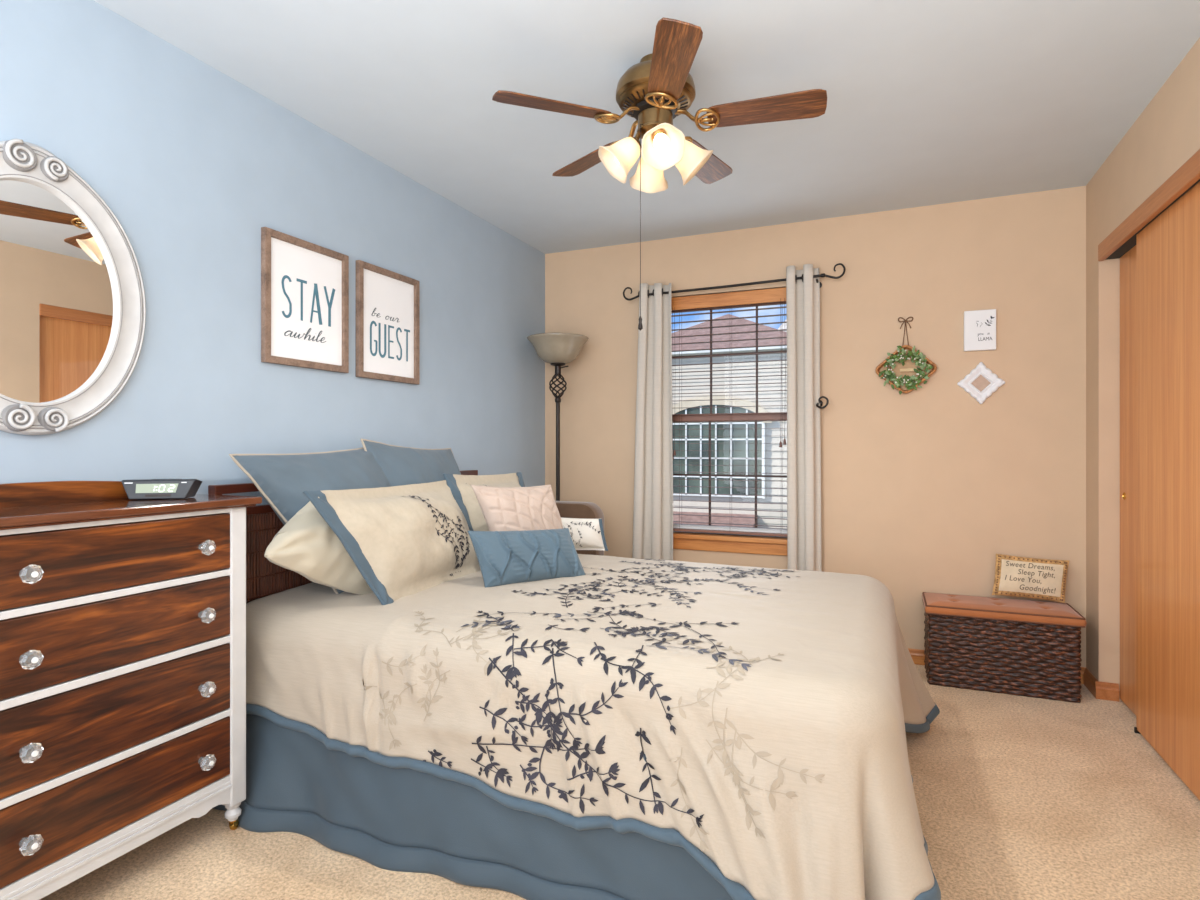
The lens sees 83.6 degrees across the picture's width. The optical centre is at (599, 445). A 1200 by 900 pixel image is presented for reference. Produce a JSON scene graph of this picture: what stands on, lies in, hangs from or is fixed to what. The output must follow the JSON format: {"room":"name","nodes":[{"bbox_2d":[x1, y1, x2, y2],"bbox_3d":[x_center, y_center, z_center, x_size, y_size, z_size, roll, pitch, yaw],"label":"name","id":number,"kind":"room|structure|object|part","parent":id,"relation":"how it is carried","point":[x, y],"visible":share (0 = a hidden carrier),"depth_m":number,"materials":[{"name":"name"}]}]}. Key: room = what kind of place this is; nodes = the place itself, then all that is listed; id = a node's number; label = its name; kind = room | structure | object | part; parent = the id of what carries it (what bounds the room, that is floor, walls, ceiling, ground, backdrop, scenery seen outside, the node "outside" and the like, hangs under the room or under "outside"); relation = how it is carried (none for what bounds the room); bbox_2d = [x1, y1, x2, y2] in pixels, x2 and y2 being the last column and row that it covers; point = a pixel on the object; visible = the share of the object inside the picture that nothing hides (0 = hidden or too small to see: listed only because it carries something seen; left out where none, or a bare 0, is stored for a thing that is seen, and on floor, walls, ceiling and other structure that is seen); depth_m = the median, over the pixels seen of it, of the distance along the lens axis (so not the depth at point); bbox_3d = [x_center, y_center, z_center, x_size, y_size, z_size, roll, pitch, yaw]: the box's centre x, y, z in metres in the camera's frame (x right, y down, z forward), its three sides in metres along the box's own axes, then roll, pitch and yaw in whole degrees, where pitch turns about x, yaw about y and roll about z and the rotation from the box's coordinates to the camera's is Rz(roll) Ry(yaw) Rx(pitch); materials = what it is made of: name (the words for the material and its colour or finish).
{"room":"guest bedroom","nodes":[
{"label":"guest bedroom","id":0,"kind":"room"},
{"bbox_2d":[0,0,544,504],"bbox_3d":[-1.313,-0.056,2.397,0.120,2.440,4.790,0,0,23],"label":"wall","id":1,"kind":"structure","parent":0,"point":[191,161],"depth_m":2.33,"materials":[{"name":"blue paint"}]},
{"bbox_2d":[0,139,145,434],"bbox_3d":[-1.491,-0.412,1.771,0.042,0.768,0.580,0,0,23],"label":"oval mirror","id":2,"kind":"object","parent":1,"relation":"attached to","point":[73,305],"visible":1,"depth_m":1.83,"materials":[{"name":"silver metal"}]},
{"bbox_3d":[-1.505,-0.404,1.777,0.007,0.585,0.421,0,0,23],"label":"looking glass","id":3,"kind":"part","parent":2,"relation":"part of","materials":[{"name":"white mirror"}]},
{"bbox_2d":[261,227,348,372],"bbox_3d":[-1.139,-0.549,2.619,0.022,0.489,0.410,0,0,23],"label":"framed print","id":4,"kind":"object","parent":1,"relation":"attached to","point":[305,284],"visible":1,"depth_m":2.59,"materials":[{"name":"white paper"}]},
{"bbox_2d":[356,260,419,384],"bbox_3d":[-0.956,-0.544,3.048,0.022,0.498,0.401,0,0,23],"label":"framed print","id":5,"kind":"object","parent":1,"relation":"attached to","point":[387,301],"visible":1,"depth_m":3.04,"materials":[{"name":"white paper"}]},
{"bbox_2d":[40,664,1199,899],"bbox_3d":[0.434,1.214,1.651,3.920,0.100,4.790,0,0,23],"label":"floor","id":6,"kind":"structure","parent":0,"point":[1017,797],"depth_m":1.99,"materials":[{"name":"beige carpet"}]},
{"bbox_2d":[0,481,261,899],"bbox_3d":[-1.328,0.630,1.768,0.322,1.067,0.779,0,0,23],"label":"dresser","id":7,"kind":"object","parent":6,"relation":"on","point":[123,619],"visible":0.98,"depth_m":1.71,"materials":[{"name":"white paint"}]},
{"bbox_3d":[-1.286,0.898,1.514,0.041,0.045,0.045,0,0,23],"label":"glass knob","id":8,"kind":"part","parent":7,"relation":"part of","materials":[{"name":"white"}]},
{"bbox_3d":[-1.286,0.690,1.514,0.041,0.045,0.045,0,0,23],"label":"glass knob","id":9,"kind":"part","parent":7,"relation":"part of","materials":[{"name":"white"}]},
{"bbox_3d":[-1.286,0.481,1.514,0.041,0.045,0.045,0,0,23],"label":"glass knob","id":10,"kind":"part","parent":7,"relation":"part of","materials":[{"name":"white"}]},
{"bbox_3d":[-1.286,0.288,1.514,0.041,0.045,0.045,0,0,23],"label":"glass knob","id":11,"kind":"part","parent":7,"relation":"part of","materials":[{"name":"white"}]},
{"bbox_2d":[0,481,127,507],"bbox_3d":[-1.487,0.126,1.784,0.018,0.060,0.627,0,0,23],"label":"backsplash","id":12,"kind":"structure","parent":7,"relation":"attached to","point":[50,492],"depth_m":1.82,"materials":[{"name":"brown wood"}]},
{"bbox_3d":[-1.327,0.892,1.765,0.231,0.172,0.613,0,0,23],"label":"drawer","id":13,"kind":"part","parent":7,"relation":"part of","materials":[{"name":"brown wood"}]},
{"bbox_3d":[-1.327,0.684,1.765,0.231,0.193,0.613,0,0,23],"label":"drawer","id":14,"kind":"part","parent":7,"relation":"part of","materials":[{"name":"brown wood"}]},
{"bbox_3d":[-1.327,0.475,1.765,0.231,0.174,0.613,0,0,23],"label":"drawer","id":15,"kind":"part","parent":7,"relation":"part of","materials":[{"name":"brown wood"}]},
{"bbox_3d":[-1.327,0.282,1.765,0.231,0.163,0.613,0,0,23],"label":"drawer","id":16,"kind":"part","parent":7,"relation":"part of","materials":[{"name":"brown wood"}]},
{"bbox_2d":[121,479,201,499],"bbox_3d":[-1.293,0.126,1.986,0.191,0.056,0.090,0,0,-15],"label":"alarm clock","id":17,"kind":"object","parent":7,"relation":"on","point":[144,488],"visible":1,"depth_m":1.95,"materials":[{"name":"grey plastic"}]},
{"bbox_3d":[-1.118,0.898,1.908,0.041,0.045,0.045,0,0,23],"label":"glass knob","id":18,"kind":"part","parent":7,"relation":"part of","materials":[{"name":"white"}]},
{"bbox_3d":[-1.118,0.690,1.908,0.041,0.045,0.045,0,0,23],"label":"glass knob","id":19,"kind":"part","parent":7,"relation":"part of","materials":[{"name":"white"}]},
{"bbox_3d":[-1.118,0.481,1.908,0.041,0.045,0.045,0,0,23],"label":"glass knob","id":20,"kind":"part","parent":7,"relation":"part of","materials":[{"name":"white"}]},
{"bbox_3d":[-1.118,0.288,1.908,0.041,0.045,0.045,0,0,23],"label":"glass knob","id":21,"kind":"part","parent":7,"relation":"part of","materials":[{"name":"white"}]},
{"bbox_3d":[-1.110,0.631,2.033,0.050,0.895,0.054,0,0,23],"label":"corner post","id":22,"kind":"part","parent":7,"relation":"part of","materials":[{"name":"white paint"}]},
{"bbox_2d":[208,470,732,899],"bbox_3d":[0.005,0.648,2.532,2.244,1.036,1.784,0,0,23],"label":"bed","id":23,"kind":"object","parent":6,"relation":"on","point":[387,818],"visible":0.13,"depth_m":1.86,"materials":[{"name":"fabric"}]},
{"bbox_3d":[-0.974,0.484,2.918,0.017,0.500,1.505,0,0,23],"label":"rattan panel","id":24,"kind":"part","parent":23,"relation":"part of","materials":[{"name":"brown wicker"}]},
{"bbox_3d":[-0.975,0.647,2.916,0.035,1.034,1.540,0,0,23],"label":"headboard","id":25,"kind":"part","parent":23,"relation":"part of","materials":[{"name":"brown wood"}]},
{"bbox_2d":[246,554,940,899],"bbox_3d":[0.093,0.813,2.530,2.205,0.610,1.824,0,0,23],"label":"comforter","id":26,"kind":"object","parent":23,"relation":"on","point":[770,711],"visible":0.91,"depth_m":1.77,"materials":[{"name":"beige fabric"}]},
{"bbox_2d":[229,447,390,593],"bbox_3d":[-0.977,0.263,2.465,0.270,0.538,0.708,0,0,23],"label":"euro sham","id":27,"kind":"object","parent":26,"relation":"on","point":[281,479],"visible":0.35,"depth_m":2.34,"materials":[{"name":"blue fabric"}]},
{"bbox_2d":[264,501,372,594],"bbox_3d":[-0.902,0.366,2.392,0.241,0.387,0.715,0,0,23],"label":"bed pillow","id":28,"kind":"object","parent":26,"relation":"on","point":[306,545],"visible":0.45,"depth_m":2.19,"materials":[{"name":"beige fabric"}]},
{"bbox_2d":[302,480,480,604],"bbox_3d":[-0.701,0.342,2.486,0.229,0.402,0.852,0,0,23],"label":"pillow sham","id":29,"kind":"object","parent":26,"relation":"on","point":[404,540],"visible":0.82,"depth_m":2.35,"materials":[{"name":"beige fabric"}]},
{"bbox_2d":[360,438,460,486],"bbox_3d":[-0.751,0.251,2.961,0.269,0.563,0.657,0,0,23],"label":"euro sham","id":30,"kind":"object","parent":26,"relation":"on","point":[400,465],"visible":0.28,"depth_m":2.82,"materials":[{"name":"blue fabric"}]},
{"bbox_2d":[442,472,524,530],"bbox_3d":[-0.466,0.322,3.100,0.220,0.409,0.615,0,0,23],"label":"pillow sham","id":31,"kind":"object","parent":26,"relation":"on","point":[461,489],"visible":0.29,"depth_m":2.91,"materials":[{"name":"beige fabric"}]},
{"bbox_2d":[471,484,562,530],"bbox_3d":[-0.306,0.340,2.805,0.472,0.369,0.179,0,0,-44],"label":"throw cushion","id":32,"kind":"object","parent":26,"relation":"on","point":[534,507],"visible":0.57,"depth_m":2.73,"materials":[{"name":"fabric"}]},
{"bbox_2d":[467,528,584,587],"bbox_3d":[-0.276,0.420,2.589,0.462,0.210,0.162,0,0,-34],"label":"lumbar cushion","id":33,"kind":"object","parent":26,"relation":"on","point":[503,557],"visible":0.99,"depth_m":2.53,"materials":[{"name":"blue fabric"}]},
{"bbox_2d":[362,611,824,850],"bbox_3d":[-0.067,0.731,1.821,1.306,0.418,0.286,0,0,23],"label":"print","id":34,"kind":"object","parent":26,"relation":"attached to","point":[555,719],"depth_m":1.71},
{"bbox_2d":[527,333,588,500],"bbox_3d":[-0.260,0.248,4.149,0.380,1.832,0.380,0,0,23],"label":"floor lamp","id":35,"kind":"object","parent":6,"relation":"on","point":[555,349],"visible":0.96,"depth_m":4.07,"materials":[{"name":"brown metal"}]},
{"bbox_2d":[550,363,565,375],"bbox_3d":[-0.260,-0.486,4.149,0.100,0.100,0.098,0,0,23],"label":"socket","id":36,"kind":"object","parent":35,"relation":"attached to","point":[558,367],"depth_m":4.13,"materials":[{"name":"brown metal"}]},
{"bbox_3d":[-0.260,-0.588,4.149,0.380,0.160,0.380,0,0,23],"label":"lamp shade","id":37,"kind":"part","parent":35,"relation":"part of","materials":[{"name":"beige glass"}]},
{"bbox_2d":[555,501,603,555],"bbox_3d":[-0.295,0.746,3.832,0.525,0.835,0.450,0,0,23],"label":"accent chair","id":38,"kind":"object","parent":6,"relation":"on","point":[567,509],"visible":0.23,"depth_m":3.88,"materials":[{"name":"brown fabric"}]},
{"bbox_2d":[561,518,607,550],"bbox_3d":[-0.105,0.438,3.340,0.293,0.173,0.103,0,0,6],"label":"throw cushion","id":39,"kind":"object","parent":38,"relation":"on","point":[586,534],"visible":0.61,"depth_m":3.31,"materials":[{"name":"white fabric"}]},
{"bbox_2d":[922,592,1086,702],"bbox_3d":[1.942,0.963,3.282,0.652,0.402,0.326,0,0,23],"label":"storage chest","id":40,"kind":"object","parent":6,"relation":"on","point":[1028,648],"visible":1,"depth_m":3.16,"materials":[{"name":"wicker"}]},
{"bbox_3d":[1.942,0.787,3.282,0.652,0.050,0.326,0,0,23],"label":"padded lid","id":41,"kind":"part","parent":40,"relation":"part of","materials":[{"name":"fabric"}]},
{"bbox_2d":[992,554,1068,602],"bbox_3d":[2.117,0.649,3.305,0.335,0.215,0.098,0,0,23],"label":"sign","id":42,"kind":"object","parent":40,"relation":"on","point":[1044,579],"visible":1,"depth_m":3.28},
{"bbox_3d":[2.109,0.646,3.284,0.278,0.162,0.047,0,0,23],"label":"muslin panel","id":43,"kind":"part","parent":42,"relation":"part of","materials":[{"name":"beige fabric"}]},
{"bbox_2d":[94,0,1199,253],"bbox_3d":[0.124,-1.326,0.924,3.920,0.100,6.370,0,0,23],"label":"ceiling","id":44,"kind":"structure","parent":0,"point":[930,102],"depth_m":2.37,"materials":[{"name":"white paint"}]},
{"bbox_2d":[492,17,826,330],"bbox_3d":[0.211,-0.825,2.238,1.033,0.902,1.042,0,0,23],"label":"ceiling fan","id":45,"kind":"object","parent":44,"relation":"hanging from","point":[660,88],"visible":1,"depth_m":2.15,"materials":[{"name":"brown wood"}]},
{"bbox_3d":[-0.150,-1.068,2.108,0.369,0.006,0.123,0,13,-20],"label":"blade","id":46,"kind":"part","parent":45,"relation":"part of","materials":[{"name":"brown wood"}]},
{"bbox_3d":[-0.037,-1.068,2.512,0.123,0.006,0.369,-16,10,-37],"label":"blade","id":47,"kind":"part","parent":45,"relation":"part of","materials":[{"name":"brown wood"}]},
{"bbox_3d":[0.057,-0.950,2.213,0.144,0.141,0.132,0,0,23],"label":"lamp shade","id":48,"kind":"part","parent":45,"relation":"part of","materials":[{"name":"white glass"}]},
{"bbox_3d":[0.123,-1.012,2.224,0.060,0.070,0.050,0,0,23],"label":"lamp arm","id":49,"kind":"part","parent":45,"relation":"part of","materials":[{"name":"gold metal"}]},
{"bbox_3d":[0.141,-0.732,2.190,0.026,0.641,0.002,0,0,-38],"label":"pull chain","id":50,"kind":"part","parent":45,"relation":"part of","materials":[{"name":"metal"}]},
{"bbox_3d":[0.165,-0.948,2.359,0.134,0.144,0.142,0,0,23],"label":"lamp shade","id":51,"kind":"part","parent":45,"relation":"part of","materials":[{"name":"white glass"}]},
{"bbox_3d":[0.193,-1.012,2.171,0.050,0.070,0.060,0,0,23],"label":"lamp arm","id":52,"kind":"part","parent":45,"relation":"part of","materials":[{"name":"gold metal"}]},
{"bbox_3d":[0.196,-0.968,2.130,0.054,0.070,0.069,0,0,23],"label":"bulb","id":53,"kind":"part","parent":45,"relation":"part of","materials":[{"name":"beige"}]},
{"bbox_3d":[0.204,-0.948,2.106,0.134,0.144,0.142,0,0,23],"label":"lamp shade","id":54,"kind":"part","parent":45,"relation":"part of","materials":[{"name":"white glass"}]},
{"bbox_3d":[0.199,-1.068,1.876,0.123,0.006,0.369,13,-1,-2],"label":"blade","id":55,"kind":"part","parent":45,"relation":"part of","materials":[{"name":"brown wood"}]},
{"bbox_3d":[0.312,-0.950,2.251,0.144,0.141,0.132,0,0,23],"label":"lamp shade","id":56,"kind":"part","parent":45,"relation":"part of","materials":[{"name":"white glass"}]},
{"bbox_3d":[0.382,-1.068,2.529,0.123,0.006,0.369,-15,-8,33],"label":"blade","id":57,"kind":"part","parent":45,"relation":"part of","materials":[{"name":"brown wood"}]},
{"bbox_3d":[0.528,-1.068,2.136,0.369,0.006,0.123,0,-13,16],"label":"blade","id":58,"kind":"part","parent":45,"relation":"part of","materials":[{"name":"brown wood"}]},
{"bbox_2d":[545,186,1085,666],"bbox_3d":[1.406,-0.056,3.775,3.800,2.440,0.120,0,0,23],"label":"wall","id":59,"kind":"structure","parent":0,"point":[922,489],"depth_m":3.60,"materials":[{"name":"beige paint"}]},
{"bbox_2d":[671,301,787,555],"bbox_3d":[0.769,-0.144,4.027,1.010,1.545,0.155,0,0,23],"label":"window","id":60,"kind":"structure","parent":59,"relation":"in","point":[719,542],"depth_m":4.01,"materials":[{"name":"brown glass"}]},
{"bbox_3d":[0.792,-0.514,4.080,0.830,0.735,0.030,0,0,23],"label":"sash","id":61,"kind":"part","parent":60,"relation":"part of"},
{"bbox_2d":[671,287,786,536],"bbox_3d":[0.757,-0.193,4.000,0.882,1.430,0.074,0,0,23],"label":"window blind","id":62,"kind":"object","parent":60,"relation":"attached to","point":[775,294],"visible":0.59,"depth_m":4.00,"materials":[{"name":"brown wood"}]},
{"bbox_3d":[0.445,-0.399,4.102,0.006,0.895,0.002,0,0,23],"label":"pull cord","id":63,"kind":"part","parent":62,"relation":"part of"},
{"bbox_3d":[0.457,-0.411,4.097,0.006,0.870,0.002,0,0,23],"label":"pull cord","id":64,"kind":"part","parent":62,"relation":"part of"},
{"bbox_3d":[0.773,-0.171,4.005,0.607,1.370,0.053,0,0,23],"label":"ladder cord","id":65,"kind":"part","parent":62,"relation":"part of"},
{"bbox_3d":[0.761,0.515,4.009,0.866,0.014,0.045,0,0,23],"label":"rail","id":66,"kind":"part","parent":62,"relation":"part of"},
{"bbox_3d":[0.779,0.166,4.050,0.830,0.725,0.030,0,0,23],"label":"sash","id":67,"kind":"part","parent":60,"relation":"part of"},
{"bbox_3d":[0.782,-0.176,4.057,0.890,1.480,0.090,0,0,23],"label":"frame","id":68,"kind":"part","parent":60,"relation":"part of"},
{"bbox_3d":[0.776,0.507,4.043,0.826,0.045,0.024,0,0,23],"label":"rail","id":69,"kind":"part","parent":60,"relation":"part of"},
{"bbox_2d":[623,263,845,300],"bbox_3d":[0.752,-0.940,3.934,1.296,0.110,0.098,0,0,23],"label":"curtain rod","id":70,"kind":"object","parent":59,"relation":"attached to","point":[841,264],"visible":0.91,"depth_m":3.86,"materials":[{"name":"black metal"}]},
{"bbox_2d":[632,283,672,559],"bbox_3d":[0.316,0.073,4.081,0.291,2.122,0.072,0,0,23],"label":"curtain","id":71,"kind":"object","parent":70,"relation":"hanging from","point":[653,475],"visible":0.8,"depth_m":4.07,"materials":[{"name":"beige fabric"}]},
{"bbox_3d":[0.734,-0.929,3.901,1.065,0.031,0.014,0,0,23],"label":"rod","id":72,"kind":"part","parent":70,"relation":"part of","materials":[{"name":"black metal"}]},
{"bbox_2d":[786,264,821,571],"bbox_3d":[1.134,0.066,3.731,0.189,2.136,0.074,0,0,23],"label":"curtain","id":73,"kind":"object","parent":70,"relation":"hanging from","point":[802,295],"visible":0.83,"depth_m":3.73,"materials":[{"name":"beige fabric"}]},
{"bbox_2d":[816,396,828,408],"bbox_3d":[1.223,-0.238,3.728,0.057,0.071,0.126,0,0,2],"label":"curtain holdback","id":74,"kind":"object","parent":59,"relation":"attached to","point":[826,398],"visible":0.94,"depth_m":3.68,"materials":[{"name":"black metal"}]},
{"bbox_2d":[875,317,936,394],"bbox_3d":[1.628,-0.482,3.576,0.300,0.419,0.070,0,0,23],"label":"wreath","id":75,"kind":"object","parent":59,"relation":"attached to","point":[905,369],"visible":1,"depth_m":3.58,"materials":[{"name":"plant"}]},
{"bbox_2d":[964,309,995,351],"bbox_3d":[1.956,-0.594,3.457,0.144,0.206,0.030,0,0,23],"label":"print","id":76,"kind":"object","parent":59,"relation":"attached to","point":[979,325],"visible":1,"depth_m":3.44,"materials":[{"name":"white paper"}]},
{"bbox_2d":[971,375,989,391],"bbox_3d":[1.966,-0.323,3.466,0.094,0.094,0.004,0,0,23],"label":"picture","id":77,"kind":"object","parent":59,"relation":"attached to","point":[979,383],"depth_m":3.46},
{"bbox_2d":[957,362,1004,403],"bbox_3d":[1.963,-0.323,3.458,0.217,0.218,0.022,0,0,23],"label":"frame","id":78,"kind":"object","parent":59,"relation":"attached to","point":[981,382],"visible":1,"depth_m":3.46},
{"bbox_2d":[908,648,1085,683],"bbox_3d":[1.006,1.125,3.872,2.988,0.078,0.014,0,0,23],"label":"baseboard","id":79,"kind":"structure","parent":59,"relation":"attached to","point":[918,656],"depth_m":3.57,"materials":[{"name":"brown wood"}]},
{"bbox_2d":[1086,38,1199,700],"bbox_3d":[1.863,-0.056,1.040,0.812,2.440,4.550,0,0,23],"label":"wall","id":80,"kind":"structure","parent":0,"point":[1166,134],"depth_m":3.08,"materials":[{"name":"beige paint"}]},
{"bbox_2d":[1083,668,1118,701],"bbox_3d":[2.364,1.125,3.170,0.089,0.078,0.212,0,0,23],"label":"baseboard","id":81,"kind":"structure","parent":80,"relation":"attached to","point":[1099,690],"depth_m":3.08,"materials":[{"name":"brown wood"}]},
{"bbox_2d":[1120,245,1135,714],"bbox_3d":[2.265,0.143,2.784,0.034,2.018,0.596,0,0,23],"label":"door","id":82,"kind":"structure","parent":80,"relation":"in","point":[1128,260],"depth_m":2.95,"materials":[{"name":"brown wood"}]},
{"bbox_2d":[1098,149,1199,260],"bbox_3d":[2.073,-0.886,2.550,0.024,0.076,1.161,0,0,23],"label":"trim","id":83,"kind":"structure","parent":80,"relation":"attached to","point":[1188,174],"depth_m":2.44,"materials":[{"name":"brown wood"}]},
{"bbox_2d":[1105,179,1199,259],"bbox_3d":[2.130,-0.873,2.532,0.092,0.034,1.173,0,0,23],"label":"trim","id":84,"kind":"structure","parent":80,"relation":"attached to","point":[1131,242],"depth_m":2.84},
{"bbox_2d":[1134,182,1199,799],"bbox_3d":[2.037,0.149,2.364,0.040,2.030,0.783,0,0,23],"label":"door","id":85,"kind":"structure","parent":80,"relation":"in","point":[1168,248],"depth_m":2.40,"materials":[{"name":"brown wood"}]},
{"label":"outside","id":86,"kind":"structure","parent":0,"visible":0},
{"bbox_3d":[4.446,4.014,15.731,28.000,0.100,23.500,0,0,23],"label":"ground","id":87,"kind":"structure","parent":86,"visible":0},
{"bbox_2d":[672,314,786,528],"bbox_3d":[3.601,-0.136,13.754,14.000,8.200,9.800,0,0,23],"label":"house","id":88,"kind":"structure","parent":87,"relation":"on","point":[694,458],"depth_m":10.00,"materials":[{"name":"beige"}]},
{"bbox_2d":[672,405,764,498],"bbox_3d":[1.702,0.079,10.058,1.510,1.370,0.030,0,0,23],"label":"window grille","id":89,"kind":"object","parent":88,"relation":"attached to","point":[694,458],"depth_m":10.03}
]}

